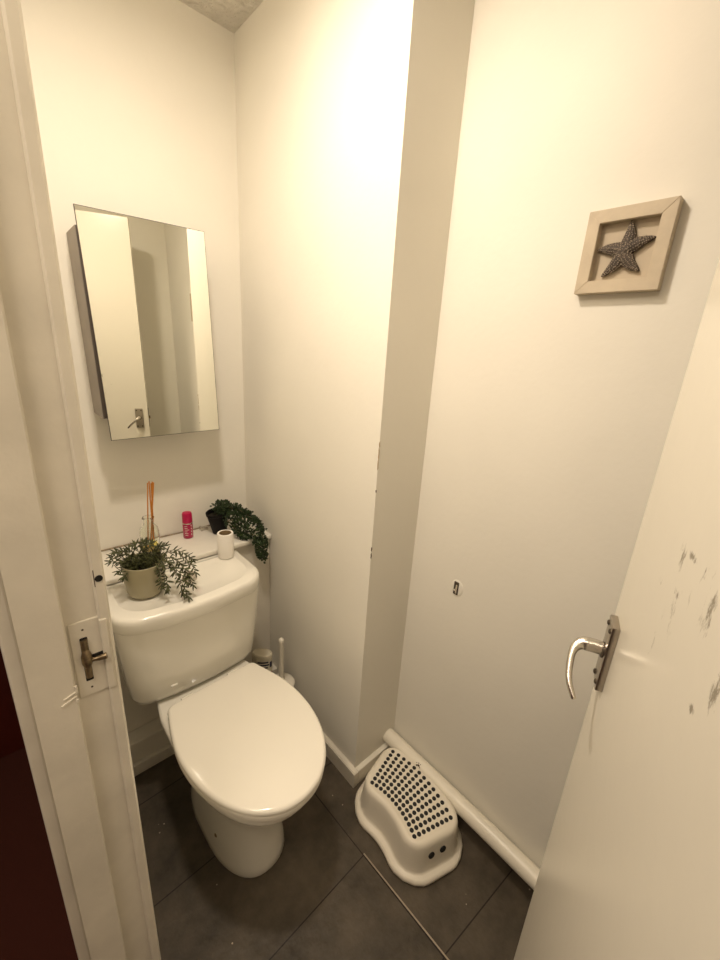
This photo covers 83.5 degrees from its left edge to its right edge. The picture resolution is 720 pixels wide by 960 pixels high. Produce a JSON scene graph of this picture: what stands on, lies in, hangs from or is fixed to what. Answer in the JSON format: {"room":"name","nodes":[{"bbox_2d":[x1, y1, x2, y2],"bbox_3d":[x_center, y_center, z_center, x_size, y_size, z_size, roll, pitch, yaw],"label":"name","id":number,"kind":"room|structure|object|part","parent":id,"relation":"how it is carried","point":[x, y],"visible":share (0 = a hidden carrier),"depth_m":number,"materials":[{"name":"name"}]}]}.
{"room":"bathroom","nodes":[
{"label":"bathroom","id":0,"kind":"room"},
{"bbox_2d":[0,648,24,757],"bbox_3d":[-1.556,-0.090,0.883,1.082,2.452,0.060,-12,23,-41],"label":"wall","id":1,"kind":"structure","parent":0,"point":[11,738],"depth_m":1.47,"materials":[{"name":"red paint"}]},
{"bbox_2d":[20,0,245,551],"bbox_3d":[-0.679,-0.237,1.528,1.130,2.452,0.060,-12,23,-41],"label":"wall","id":2,"kind":"structure","parent":0,"point":[135,100],"depth_m":1.26,"materials":[{"name":"paint"}]},
{"bbox_2d":[66,204,218,440],"bbox_3d":[-0.672,-0.467,1.299,0.362,0.637,0.144,-12,23,-41],"label":"upper cabinet","id":3,"kind":"object","parent":2,"relation":"attached to","point":[141,285],"visible":1,"depth_m":1.23,"materials":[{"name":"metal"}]},
{"bbox_2d":[179,0,263,32],"bbox_3d":[-0.004,-1.197,0.541,1.118,0.050,1.833,-12,23,-41],"label":"ceiling","id":4,"kind":"structure","parent":0,"point":[230,14],"depth_m":1.21,"materials":[{"name":"white paint"}]},
{"bbox_2d":[0,747,533,959],"bbox_3d":[-0.344,1.358,0.720,2.200,0.060,2.750,-12,23,-41],"label":"floor","id":5,"kind":"structure","parent":0,"point":[322,898],"depth_m":1.17,"materials":[{"name":"tile"}]},
{"bbox_2d":[101,517,276,763],"bbox_3d":[-0.705,0.619,1.593,0.710,0.778,0.260,-12,23,-41],"label":"ledge","id":6,"kind":"object","parent":5,"relation":"on","point":[146,734],"visible":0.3,"depth_m":1.51,"materials":[{"name":"paint"}]},
{"bbox_2d":[139,481,159,551],"bbox_3d":[-0.738,0.135,1.405,0.062,0.266,0.062,-12,23,-41],"label":"reed diffuser","id":7,"kind":"object","parent":6,"relation":"on","point":[149,529],"visible":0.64,"depth_m":1.40,"materials":[{"name":"clear glass"}]},
{"bbox_2d":[139,515,159,551],"bbox_3d":[-0.742,0.195,1.424,0.062,0.140,0.062,-12,23,-41],"label":"glass bottle","id":8,"kind":"object","parent":7,"relation":"attached to","point":[149,529],"depth_m":1.40,"materials":[{"name":"clear glass"}]},
{"bbox_2d":[133,743,174,776],"bbox_3d":[-0.641,1.005,1.600,0.693,0.048,0.016,-12,23,-41],"label":"baseboard","id":9,"kind":"structure","parent":6,"relation":"attached to","point":[147,762],"depth_m":1.48,"materials":[{"name":"paint"}]},
{"bbox_2d":[182,511,193,538],"bbox_3d":[-0.668,0.173,1.566,0.038,0.105,0.038,-12,23,-41],"label":"spray can","id":10,"kind":"object","parent":6,"relation":"on","point":[187,523],"visible":1,"depth_m":1.55,"materials":[{"name":"pink metal"}]},
{"bbox_2d":[199,526,207,530],"bbox_3d":[-0.638,0.196,1.648,0.030,0.016,0.026,-12,23,-41],"label":"metal catch","id":11,"kind":"object","parent":6,"relation":"on","point":[201,528],"visible":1,"depth_m":1.64,"materials":[{"name":"silver metal"}]},
{"bbox_2d":[206,499,268,563],"bbox_3d":[-0.481,0.195,1.624,0.264,0.236,0.123,7,18,11],"label":"trailing plant","id":12,"kind":"object","parent":6,"relation":"on","point":[218,516],"visible":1,"depth_m":1.59,"materials":[{"name":"green plant"}]},
{"bbox_3d":[-0.572,0.167,1.616,0.083,0.098,0.082,-12,23,-41],"label":"pot","id":13,"kind":"part","parent":12,"relation":"part of","materials":[{"name":"black plastic"}]},
{"bbox_2d":[107,551,325,877],"bbox_3d":[-0.419,0.748,1.251,0.465,0.774,0.745,-12,23,-41],"label":"toilet","id":14,"kind":"object","parent":5,"relation":"on","point":[250,748],"visible":0.89,"depth_m":1.20,"materials":[{"name":"white ceramic"}]},
{"bbox_2d":[104,537,199,601],"bbox_3d":[-0.623,0.270,1.228,0.258,0.173,0.146,1,18,-10],"label":"rosemary","id":15,"kind":"object","parent":14,"relation":"on","point":[143,574],"visible":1,"depth_m":1.20,"materials":[{"name":"green plant"}]},
{"bbox_2d":[122,552,164,599],"bbox_3d":[-0.658,0.295,1.235,0.117,0.108,0.117,-12,23,-41],"label":"pot","id":16,"kind":"object","parent":15,"relation":"attached to","point":[141,580],"depth_m":1.19,"materials":[{"name":"beige ceramic"}]},
{"bbox_3d":[-0.562,0.358,1.317,0.465,0.050,0.257,-12,23,-41],"label":"cistern lid","id":17,"kind":"part","parent":14,"relation":"part of","materials":[{"name":"white ceramic"}]},
{"bbox_2d":[217,530,233,559],"bbox_3d":[-0.491,0.236,1.477,0.057,0.095,0.057,-12,23,-41],"label":"toilet roll","id":18,"kind":"object","parent":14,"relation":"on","point":[225,538],"visible":1,"depth_m":1.46,"materials":[{"name":"white paper"}]},
{"bbox_3d":[-0.316,0.748,1.172,0.372,0.018,0.492,-12,23,-41],"label":"seat","id":19,"kind":"part","parent":14,"relation":"part of","materials":[{"name":"white plastic"}]},
{"bbox_3d":[-0.312,0.728,1.164,0.374,0.021,0.493,-12,23,-41],"label":"lid","id":20,"kind":"part","parent":14,"relation":"part of","materials":[{"name":"white plastic"}]},
{"bbox_2d":[252,648,271,671],"bbox_3d":[-0.410,0.851,1.699,0.085,0.308,0.051,4,17,0],"label":"tub","id":21,"kind":"object","parent":5,"relation":"on","point":[262,657],"visible":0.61,"depth_m":1.65,"materials":[{"name":"beige plastic"}]},
{"bbox_2d":[276,637,294,686],"bbox_3d":[-0.317,0.815,1.635,0.106,0.427,0.106,-12,23,-41],"label":"toilet brush","id":22,"kind":"object","parent":5,"relation":"on","point":[289,678],"visible":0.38,"depth_m":1.60,"materials":[{"name":"beige plastic"}]},
{"bbox_3d":[-0.311,0.715,1.596,0.022,0.214,0.022,-12,23,-41],"label":"handle","id":23,"kind":"part","parent":22,"relation":"part of","materials":[{"name":"beige plastic"}]},
{"bbox_2d":[364,853,448,959],"bbox_3d":[0.158,1.228,1.128,0.004,0.003,0.420,-13,24,-42],"label":"metal strip","id":24,"kind":"object","parent":5,"relation":"on","point":[419,923],"visible":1,"depth_m":1.15,"materials":[{"name":"silver metal"}]},
{"bbox_2d":[355,747,462,886],"bbox_3d":[0.160,1.090,1.349,0.284,0.130,0.382,-12,23,-41],"label":"step stool","id":25,"kind":"object","parent":5,"relation":"on","point":[414,824],"visible":1,"depth_m":1.28,"materials":[{"name":"beige plastic"}]},
{"bbox_2d":[234,0,474,766],"bbox_3d":[-0.095,-0.190,1.496,0.324,2.452,0.792,-12,23,-41],"label":"wall","id":26,"kind":"structure","parent":0,"point":[349,112],"depth_m":1.19,"materials":[{"name":"paint"}]},
{"bbox_2d":[323,732,357,787],"bbox_3d":[-0.215,1.003,1.663,0.019,0.066,0.597,-12,23,-41],"label":"baseboard","id":27,"kind":"structure","parent":26,"relation":"attached to","point":[333,753],"depth_m":1.50,"materials":[{"name":"paint"}]},
{"bbox_2d":[355,743,389,783],"bbox_3d":[0.060,1.061,1.534,0.202,0.066,0.019,-12,23,-41],"label":"baseboard","id":28,"kind":"structure","parent":26,"relation":"attached to","point":[364,767],"depth_m":1.50,"materials":[{"name":"paint"}]},
{"bbox_2d":[394,0,719,867],"bbox_3d":[0.554,0.018,0.968,0.120,2.452,0.922,-12,23,-41],"label":"wall","id":29,"kind":"structure","parent":0,"point":[552,408],"depth_m":0.95,"materials":[{"name":"paint"}]},
{"bbox_2d":[451,580,462,595],"bbox_3d":[0.296,0.333,1.240,0.008,0.055,0.044,-12,23,-41],"label":"hole","id":30,"kind":"object","parent":29,"relation":"attached to","point":[456,586],"depth_m":1.24,"materials":[{"name":"paint"}]},
{"bbox_3d":[0.296,0.333,1.243,0.004,0.044,0.017,-12,23,-41],"label":"plate","id":31,"kind":"part","parent":30,"relation":"part of","materials":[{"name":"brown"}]},
{"bbox_2d":[383,728,539,889],"bbox_3d":[0.416,1.107,1.245,0.053,0.057,0.920,-12,23,-41],"label":"pipe","id":32,"kind":"object","parent":29,"relation":"attached to","point":[502,845],"visible":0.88,"depth_m":1.28,"materials":[{"name":"white plastic"}]},
{"bbox_2d":[574,196,683,294],"bbox_3d":[0.516,-0.448,0.788,0.021,0.151,0.150,-12,23,-41],"label":"frame","id":33,"kind":"object","parent":29,"relation":"attached to","point":[627,249],"visible":1,"depth_m":0.78,"materials":[{"name":"brown wood"}]},
{"bbox_3d":[0.473,-0.465,0.833,0.021,0.150,0.023,-12,23,-41],"label":"frame rail","id":34,"kind":"part","parent":33,"relation":"part of","materials":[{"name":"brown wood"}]},
{"bbox_3d":[0.512,-0.387,0.808,0.021,0.023,0.149,-12,23,-41],"label":"frame rail","id":35,"kind":"part","parent":33,"relation":"part of","materials":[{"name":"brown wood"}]},
{"bbox_3d":[0.520,-0.509,0.769,0.021,0.023,0.149,-12,23,-41],"label":"frame rail","id":36,"kind":"part","parent":33,"relation":"part of","materials":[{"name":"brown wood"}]},
{"bbox_3d":[0.559,-0.431,0.744,0.021,0.150,0.023,-12,23,-41],"label":"frame rail","id":37,"kind":"part","parent":33,"relation":"part of","materials":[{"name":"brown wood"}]},
{"bbox_3d":[-0.716,-0.023,0.840,0.084,2.452,0.958,-12,23,-41],"label":"wall","id":38,"kind":"structure","parent":0,"visible":0},
{"bbox_2d":[0,571,90,959],"bbox_3d":[-0.442,0.205,0.510,0.016,2.250,0.066,-12,23,-41],"label":"trim","id":39,"kind":"structure","parent":38,"relation":"attached to","point":[10,652],"depth_m":0.54,"materials":[{"name":"paint"}]},
{"bbox_2d":[0,0,160,959],"bbox_3d":[-0.382,0.228,0.534,0.096,2.200,0.045,-12,23,-41],"label":"trim","id":40,"kind":"structure","parent":38,"relation":"attached to","point":[52,569],"depth_m":0.48,"materials":[{"name":"paint"}]},
{"bbox_3d":[-0.360,0.239,0.544,0.042,0.118,0.010,-12,23,-41],"label":"keep plate","id":41,"kind":"part","parent":40,"relation":"part of","materials":[{"name":"paint"}]},
{"bbox_3d":[0.096,0.417,0.030,0.084,2.200,0.025,-12,23,-41],"label":"trim","id":42,"kind":"structure","parent":0,"visible":0},
{"bbox_2d":[514,258,719,959],"bbox_3d":[0.251,0.336,0.389,0.093,2.142,0.687,12,19,25],"label":"door","id":43,"kind":"structure","parent":42,"relation":"attached to","point":[630,868],"depth_m":0.41,"materials":[{"name":"paint"}]},
{"bbox_3d":[0.344,0.289,0.633,0.081,0.074,0.042,-12,23,-41],"label":"lever","id":44,"kind":"part","parent":43,"relation":"part of","materials":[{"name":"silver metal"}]},
{"bbox_3d":[0.386,0.271,0.633,0.011,0.116,0.041,12,19,25],"label":"handle plate","id":45,"kind":"part","parent":43,"relation":"part of","materials":[{"name":"silver metal"}]}
]}

